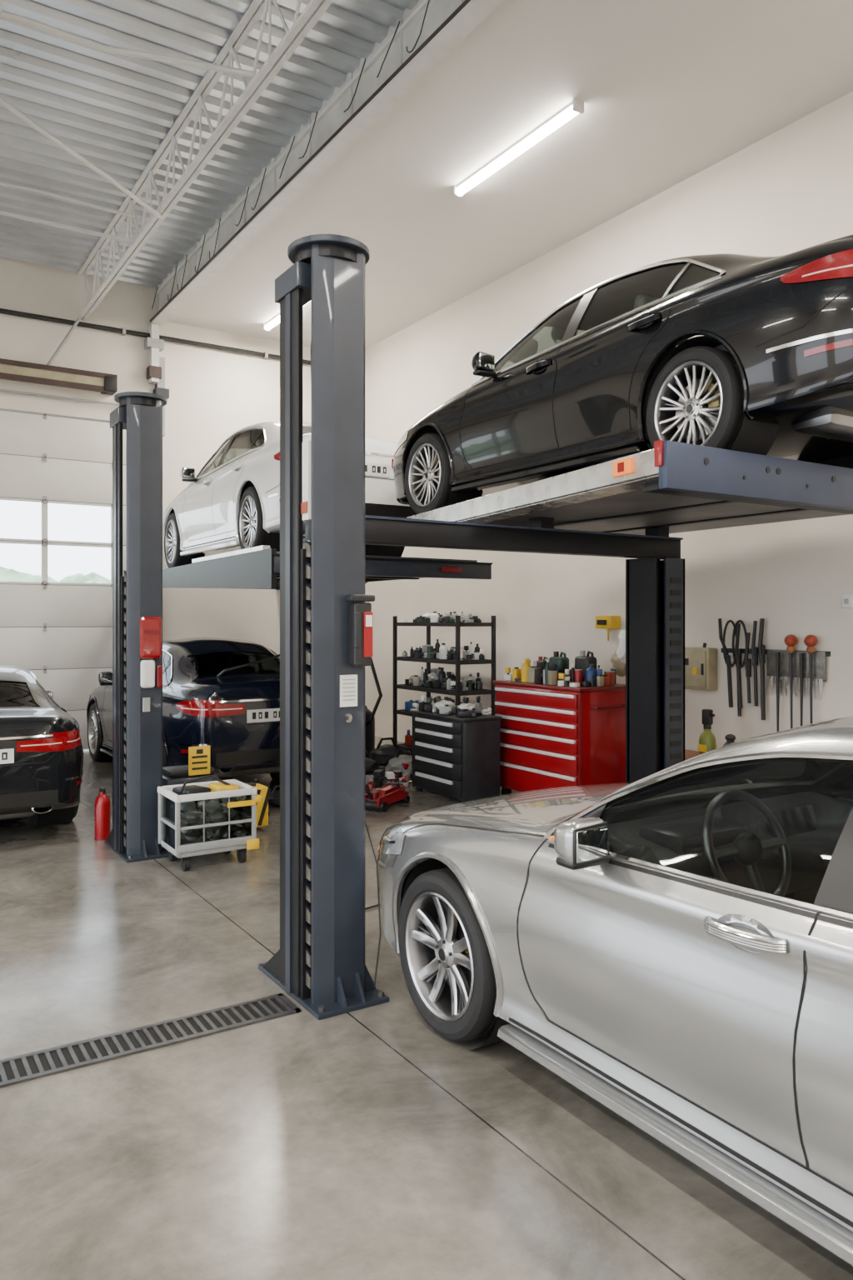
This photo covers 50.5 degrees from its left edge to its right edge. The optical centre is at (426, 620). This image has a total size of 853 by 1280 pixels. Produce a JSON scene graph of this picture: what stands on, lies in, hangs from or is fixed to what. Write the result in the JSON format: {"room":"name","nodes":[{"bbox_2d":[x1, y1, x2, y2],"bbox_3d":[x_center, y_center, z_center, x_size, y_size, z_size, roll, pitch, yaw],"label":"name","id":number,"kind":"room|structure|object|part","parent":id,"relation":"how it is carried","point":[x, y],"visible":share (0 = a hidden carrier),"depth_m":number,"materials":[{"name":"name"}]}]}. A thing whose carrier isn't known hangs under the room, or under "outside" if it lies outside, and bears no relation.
{"room":"auto repair garage","nodes":[
{"label":"auto repair garage","id":0,"kind":"room"},
{"bbox_2d":[0,0,4,17],"bbox_3d":[-1.320,-4.197,3.480,0.104,0.595,17.309,0,0,-32],"label":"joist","id":1,"kind":"object","parent":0,"point":[2,2],"depth_m":5.72,"materials":[{"name":"grey metal"}]},
{"bbox_2d":[0,256,311,654],"bbox_3d":[-6.420,-1.500,10.582,12.500,6.400,0.150,0,0,-32],"label":"wall","id":2,"kind":"structure","parent":0,"point":[214,394],"depth_m":12.35,"materials":[{"name":"white paint"}]},
{"bbox_2d":[0,318,117,394],"bbox_3d":[-6.070,-3.425,10.591,4.700,0.930,0.250,0,0,-32],"label":"housing","id":3,"kind":"object","parent":2,"relation":"attached to","point":[12,370],"visible":1,"depth_m":11.41,"materials":[{"name":"beige metal"}]},
{"bbox_2d":[0,409,126,749],"bbox_3d":[-5.871,-0.497,10.884,5.150,4.346,0.070,0,0,-32],"label":"garage door","id":4,"kind":"structure","parent":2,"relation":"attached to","point":[59,632],"depth_m":11.60,"materials":[{"name":"white metal"}]},
{"bbox_2d":[0,324,169,436],"bbox_3d":[-5.770,-1.130,10.800,5.350,5.660,0.180,0,0,-32],"label":"track","id":5,"kind":"object","parent":2,"relation":"attached to","point":[156,369],"visible":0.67,"depth_m":12.08,"materials":[{"name":"grey metal"}]},
{"bbox_2d":[0,308,310,364],"bbox_3d":[-6.361,-2.585,10.472,12.480,2.570,0.100,0,0,-32],"label":"conduit","id":6,"kind":"object","parent":2,"relation":"attached to","point":[123,331],"visible":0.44,"depth_m":12.01,"materials":[{"name":"grey plastic"}]},
{"bbox_2d":[154,0,464,312],"bbox_3d":[0.983,-4.305,4.947,0.080,0.490,17.300,0,0,-32],"label":"ceiling beam","id":7,"kind":"structure","parent":2,"relation":"attached to","point":[331,117],"depth_m":7.88,"materials":[{"name":"grey metal"}]},
{"bbox_2d":[0,0,419,287],"bbox_3d":[-1.745,-4.560,3.216,12.500,0.120,17.300,0,0,-32],"label":"roof","id":8,"kind":"structure","parent":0,"point":[115,111],"depth_m":7.93,"materials":[{"name":"grey metal"}]},
{"bbox_2d":[0,210,134,243],"bbox_3d":[-2.382,-3.960,3.007,5.800,0.030,11.630,0,0,-32],"label":"joist bridging","id":9,"kind":"object","parent":8,"relation":"attached to","point":[2,212],"visible":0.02,"depth_m":9.07,"materials":[{"name":"white paint"}]},
{"bbox_2d":[0,10,253,219],"bbox_3d":[-4.077,-4.043,6.901,4.518,0.486,3.409,0,0,-32],"label":"brace","id":10,"kind":"object","parent":8,"relation":"attached to","point":[5,15],"visible":0.99,"depth_m":6.61,"materials":[{"name":"grey metal"}]},
{"bbox_2d":[77,0,334,320],"bbox_3d":[0.158,-4.197,4.417,0.104,0.595,17.309,0,0,-32],"label":"joist","id":11,"kind":"object","parent":8,"relation":"attached to","point":[302,25],"depth_m":7.69,"materials":[{"name":"grey metal"}]},
{"bbox_2d":[151,0,429,309],"bbox_3d":[-0.175,-4.265,6.668,0.040,0.417,13.560,0,0,-32],"label":"wires","id":12,"kind":"object","parent":8,"relation":"hanging from","point":[407,51],"visible":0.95,"depth_m":8.22,"materials":[{"name":"grey metal"}]},
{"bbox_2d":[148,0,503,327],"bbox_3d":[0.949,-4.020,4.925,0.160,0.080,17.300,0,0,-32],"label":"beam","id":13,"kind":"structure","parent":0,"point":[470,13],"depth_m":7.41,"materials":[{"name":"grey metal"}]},
{"bbox_2d":[0,735,852,1279],"bbox_3d":[-1.745,1.775,3.216,12.900,0.150,17.700,0,0,-32],"label":"floor","id":14,"kind":"structure","parent":0,"point":[370,1142],"depth_m":2.99,"materials":[{"name":"concrete"}]},
{"bbox_2d":[0,664,83,826],"bbox_3d":[-4.375,1.049,8.312,1.928,1.366,4.297,0,0,-32],"label":"sedan","id":15,"kind":"object","parent":14,"relation":"on","point":[42,748],"visible":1,"depth_m":6.80,"materials":[{"name":"paint"}]},
{"bbox_2d":[94,786,110,840],"bbox_3d":[-2.527,1.500,7.055,0.120,0.400,0.146,0,0,1],"label":"fire extinguisher","id":16,"kind":"object","parent":14,"relation":"on","point":[102,804],"visible":0.97,"depth_m":7.00,"materials":[{"name":"red paint"}]},
{"bbox_2d":[104,391,168,862],"bbox_3d":[-2.151,0.035,6.712,0.380,3.330,0.680,0,0,-32],"label":"lift column","id":17,"kind":"structure","parent":14,"relation":"on","point":[137,595],"depth_m":6.49,"materials":[{"name":"metal"}]},
{"bbox_2d":[0,993,301,1088],"bbox_3d":[-2.737,1.695,2.657,5.065,0.010,0.210,0,0,-32],"label":"floor drain grate","id":18,"kind":"object","parent":14,"relation":"on","point":[27,1067],"visible":1,"depth_m":3.65,"materials":[{"name":"metal"}]},
{"bbox_2d":[86,636,279,781],"bbox_3d":[-2.633,0.957,10.270,1.885,1.559,4.202,0,0,-33],"label":"car","id":19,"kind":"object","parent":14,"relation":"on","point":[222,694],"visible":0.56,"depth_m":8.55,"materials":[{"name":"paint"}]},
{"bbox_2d":[157,775,260,870],"bbox_3d":[-1.533,1.395,6.382,0.610,0.609,0.460,0,0,-32],"label":"storage cart","id":20,"kind":"object","parent":14,"relation":"on","point":[218,816],"visible":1,"depth_m":6.27,"materials":[{"name":"grey plastic"}]},
{"bbox_2d":[162,745,218,785],"bbox_3d":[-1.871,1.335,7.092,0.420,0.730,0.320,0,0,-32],"label":"bin","id":21,"kind":"object","parent":20,"relation":"on","point":[198,766],"visible":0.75,"depth_m":6.97,"materials":[{"name":"black plastic"}]},
{"bbox_2d":[245,782,271,827],"bbox_3d":[-1.472,1.488,7.294,0.387,0.345,0.205,0,0,-32],"label":"case","id":22,"kind":"object","parent":14,"relation":"on","point":[262,807],"visible":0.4,"depth_m":7.28,"materials":[{"name":"yellow plastic"}]},
{"bbox_2d":[254,778,269,815],"bbox_3d":[-1.504,1.516,7.943,0.240,0.367,0.665,0,0,-11],"label":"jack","id":23,"kind":"object","parent":14,"relation":"on","point":[255,779],"visible":0.08,"depth_m":7.83,"materials":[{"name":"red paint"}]},
{"bbox_2d":[268,785,279,806],"bbox_3d":[-1.359,1.605,8.280,0.290,0.189,0.226,0,0,-32],"label":"tool bag","id":24,"kind":"object","parent":14,"relation":"on","point":[274,798],"visible":0.35,"depth_m":8.19,"materials":[{"name":"black fabric"}]},
{"bbox_2d":[258,234,389,1019],"bbox_3d":[-0.506,0.010,4.214,0.380,3.380,0.682,0,0,-32],"label":"lift column","id":25,"kind":"structure","parent":14,"relation":"on","point":[327,619],"depth_m":4.00,"materials":[{"name":"metal"}]},
{"bbox_2d":[162,545,492,589],"bbox_3d":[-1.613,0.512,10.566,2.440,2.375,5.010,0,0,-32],"label":"platform","id":26,"kind":"object","parent":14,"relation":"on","point":[256,567],"visible":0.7,"depth_m":8.76,"materials":[{"name":"metal"}]},
{"bbox_2d":[162,421,414,568],"bbox_3d":[-1.694,-1.362,10.321,1.928,1.574,4.297,0,0,-32],"label":"sedan","id":27,"kind":"object","parent":26,"relation":"on","point":[232,503],"visible":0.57,"depth_m":9.26,"materials":[{"name":"paint"}]},
{"bbox_2d":[365,750,379,774],"bbox_3d":[-0.713,1.570,9.920,0.395,0.281,0.310,0,0,-32],"label":"tool bag","id":28,"kind":"object","parent":14,"relation":"on","point":[372,765],"visible":0.31,"depth_m":9.84,"materials":[{"name":"black fabric"}]},
{"bbox_2d":[365,903,380,909],"bbox_3d":[-0.411,1.686,5.322,0.706,0.023,0.132,0,0,-36],"label":"cable","id":29,"kind":"object","parent":14,"relation":"on","point":[376,905],"visible":0.16,"depth_m":5.34,"materials":[{"name":"black rubber"}]},
{"bbox_2d":[365,658,382,755],"bbox_3d":[-0.799,0.940,11.058,0.420,1.520,0.591,0,0,-32],"label":"hose","id":30,"kind":"object","parent":14,"relation":"on","point":[370,718],"visible":0.17,"depth_m":10.96,"materials":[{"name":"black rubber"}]},
{"bbox_2d":[365,779,404,794],"bbox_3d":[-0.505,1.619,8.741,0.639,0.161,0.236,0,0,-32],"label":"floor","id":31,"kind":"structure","parent":14,"relation":"on","point":[371,785],"depth_m":8.79,"materials":[{"name":"red paint"}]},
{"bbox_2d":[365,782,409,811],"bbox_3d":[-0.430,1.493,8.194,0.270,0.413,0.748,0,0,29],"label":"jack","id":32,"kind":"object","parent":14,"relation":"on","point":[378,800],"visible":0.8,"depth_m":8.15,"materials":[{"name":"red paint"}]},
{"bbox_2d":[365,737,411,767],"bbox_3d":[-0.469,1.525,10.424,0.420,0.353,0.532,0,0,36],"label":"tool bag","id":33,"kind":"object","parent":14,"relation":"on","point":[382,754],"visible":0.56,"depth_m":10.27,"materials":[{"name":"black fabric"}]},
{"bbox_2d":[365,762,412,786],"bbox_3d":[-0.338,1.601,9.353,0.512,0.195,0.407,0,0,-32],"label":"supplies","id":34,"kind":"object","parent":14,"relation":"on","point":[380,777],"depth_m":9.29,"materials":[{"name":"white plastic"}]},
{"bbox_2d":[385,747,412,774],"bbox_3d":[-0.233,1.560,9.978,0.438,0.315,0.346,0,0,-32],"label":"tool bag","id":35,"kind":"object","parent":14,"relation":"on","point":[396,763],"visible":0.42,"depth_m":9.85,"materials":[{"name":"grey fabric"}]},
{"bbox_2d":[393,611,495,751],"bbox_3d":[0.190,0.795,10.898,0.540,1.810,1.440,0,0,-32],"label":"wire shelf rack","id":36,"kind":"object","parent":14,"relation":"on","point":[433,680],"visible":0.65,"depth_m":10.70,"materials":[{"name":"black metal"}]},
{"bbox_2d":[409,710,501,802],"bbox_3d":[0.263,1.300,8.777,0.450,0.800,0.960,0,0,-32],"label":"base cabinet","id":37,"kind":"object","parent":14,"relation":"on","point":[455,757],"visible":0.93,"depth_m":8.46,"materials":[{"name":"grey metal"}]},
{"bbox_2d":[419,695,491,717],"bbox_3d":[0.279,0.808,8.777,0.354,0.180,0.852,0,0,-32],"label":"supplies","id":38,"kind":"object","parent":37,"relation":"on","point":[446,706],"visible":1,"depth_m":8.68,"materials":[{"name":"white plastic"}]},
{"bbox_2d":[492,680,625,794],"bbox_3d":[1.284,1.140,8.417,0.732,1.120,1.302,0,0,-32],"label":"tool chest","id":39,"kind":"object","parent":14,"relation":"on","point":[552,736],"visible":0.65,"depth_m":8.00,"materials":[{"name":"paint"}]},
{"bbox_2d":[504,650,616,686],"bbox_3d":[1.255,0.426,8.443,0.600,0.304,1.118,0,0,-32],"label":"supplies","id":40,"kind":"object","parent":39,"relation":"on","point":[555,670],"visible":1,"depth_m":8.23,"materials":[{"name":"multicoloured plastic"}]},
{"bbox_2d":[303,440,852,782],"bbox_3d":[1.032,0.393,6.455,3.980,2.615,3.555,0,0,-32],"label":"lift","id":41,"kind":"object","parent":14,"relation":"on","point":[629,507],"visible":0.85,"depth_m":6.37,"materials":[{"name":"metal"}]},
{"bbox_3d":[1.299,0.474,6.861,4.545,2.452,2.440,0,0,-6],"label":"frame","id":42,"kind":"part","parent":41,"relation":"part of","materials":[{"name":"black metal"}]},
{"bbox_2d":[393,234,852,514],"bbox_3d":[1.567,-1.622,6.824,2.142,1.574,4.774,0,0,-32],"label":"sedan","id":43,"kind":"object","parent":41,"relation":"on","point":[613,371],"visible":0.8,"depth_m":5.54,"materials":[{"name":"paint"}]},
{"bbox_2d":[375,715,852,1265],"bbox_3d":[1.632,0.993,2.897,2.142,1.485,4.774,0,0,-32],"label":"sedan","id":44,"kind":"object","parent":14,"relation":"on","point":[673,944],"visible":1,"depth_m":2.69,"materials":[{"name":"paint"}]},
{"bbox_2d":[685,749,699,759],"bbox_3d":[2.569,1.440,7.523,0.500,0.520,1.550,0,0,-32],"label":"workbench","id":45,"kind":"object","parent":14,"relation":"on","point":[688,753],"visible":0.02,"depth_m":8.02,"materials":[{"name":"brown wood"}]},
{"bbox_2d":[698,709,717,754],"bbox_3d":[2.396,0.968,7.703,0.145,0.425,0.140,0,0,-32],"label":"spray bottle","id":46,"kind":"object","parent":45,"relation":"on","point":[707,739],"visible":0.87,"depth_m":7.66,"materials":[{"name":"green plastic"}]},
{"bbox_2d":[723,734,736,745],"bbox_3d":[2.524,1.059,7.500,0.120,0.242,0.120,0,0,-32],"label":"oil bottle","id":47,"kind":"object","parent":45,"relation":"on","point":[730,738],"visible":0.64,"depth_m":7.47,"materials":[{"name":"black plastic"}]},
{"bbox_2d":[167,0,852,349],"bbox_3d":[2.262,-4.105,5.758,3.010,0.050,17.300,0,0,-32],"label":"ceiling","id":48,"kind":"structure","parent":0,"point":[670,91],"depth_m":7.58,"materials":[{"name":"white paint"}]},
{"bbox_2d":[263,300,310,331],"bbox_3d":[-1.748,-4.032,11.712,0.100,0.096,1.700,0,0,-32],"label":"ceiling light","id":49,"kind":"object","parent":48,"relation":"attached to","point":[275,321],"depth_m":12.21,"materials":[{"name":"white plastic"}]},
{"bbox_2d":[453,98,584,197],"bbox_3d":[0.744,-4.032,7.786,0.100,0.096,1.700,0,0,-32],"label":"ceiling light","id":50,"kind":"object","parent":48,"relation":"attached to","point":[577,107],"depth_m":7.65,"materials":[{"name":"white plastic"}]},
{"bbox_2d":[365,90,852,751],"bbox_3d":[3.555,-1.500,6.668,0.150,6.400,17.450,0,0,-32],"label":"wall","id":51,"kind":"structure","parent":0,"point":[791,190],"depth_m":8.55,"materials":[{"name":"white paint"}]},
{"bbox_2d":[595,615,620,640],"bbox_3d":[1.823,0.076,9.110,0.160,0.252,0.230,0,0,-32],"label":"box","id":52,"kind":"object","parent":51,"relation":"attached to","point":[607,622],"visible":1,"depth_m":9.04,"materials":[{"name":"plastic"}]},
{"bbox_2d":[610,630,625,676],"bbox_3d":[1.956,0.301,8.819,0.186,0.508,0.405,0,0,-32],"label":"hanging bag","id":53,"kind":"object","parent":51,"relation":"hanging from","point":[618,659],"visible":0.43,"depth_m":8.82,"materials":[{"name":"white plastic"}]},
{"bbox_2d":[685,642,717,690],"bbox_3d":[2.439,0.408,8.157,0.140,0.424,0.360,0,0,-32],"label":"electrical box","id":54,"kind":"object","parent":51,"relation":"attached to","point":[701,663],"visible":0.71,"depth_m":8.04,"materials":[{"name":"beige metal"}]},
{"bbox_2d":[718,618,830,731],"bbox_3d":[2.851,0.469,7.518,0.130,0.982,1.040,0,0,-32],"label":"tools","id":55,"kind":"object","parent":51,"relation":"attached to","point":[791,664],"visible":0.98,"depth_m":7.46,"materials":[{"name":"grey metal"}]},
{"bbox_2d":[841,595,852,608],"bbox_3d":[3.251,-0.150,6.972,0.038,0.100,0.090,0,0,-32],"label":"wall socket","id":56,"kind":"object","parent":51,"relation":"attached to","point":[847,600],"visible":1,"depth_m":6.96,"materials":[{"name":"white plastic"}]},
{"label":"outside","id":57,"kind":"structure","parent":0,"visible":0},
{"bbox_3d":[-5.358,1.810,8.443,80.000,0.180,100.000,0,0,-32],"label":"ground","id":58,"kind":"structure","parent":57,"visible":0},
{"bbox_2d":[0,565,110,584],"bbox_3d":[-11.133,0.223,17.753,30.460,2.946,3.100,0,0,-32],"label":"hedge","id":59,"kind":"object","parent":58,"relation":"on","point":[6,575],"visible":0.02,"depth_m":19.29,"materials":[{"name":"green plant"}]}
]}

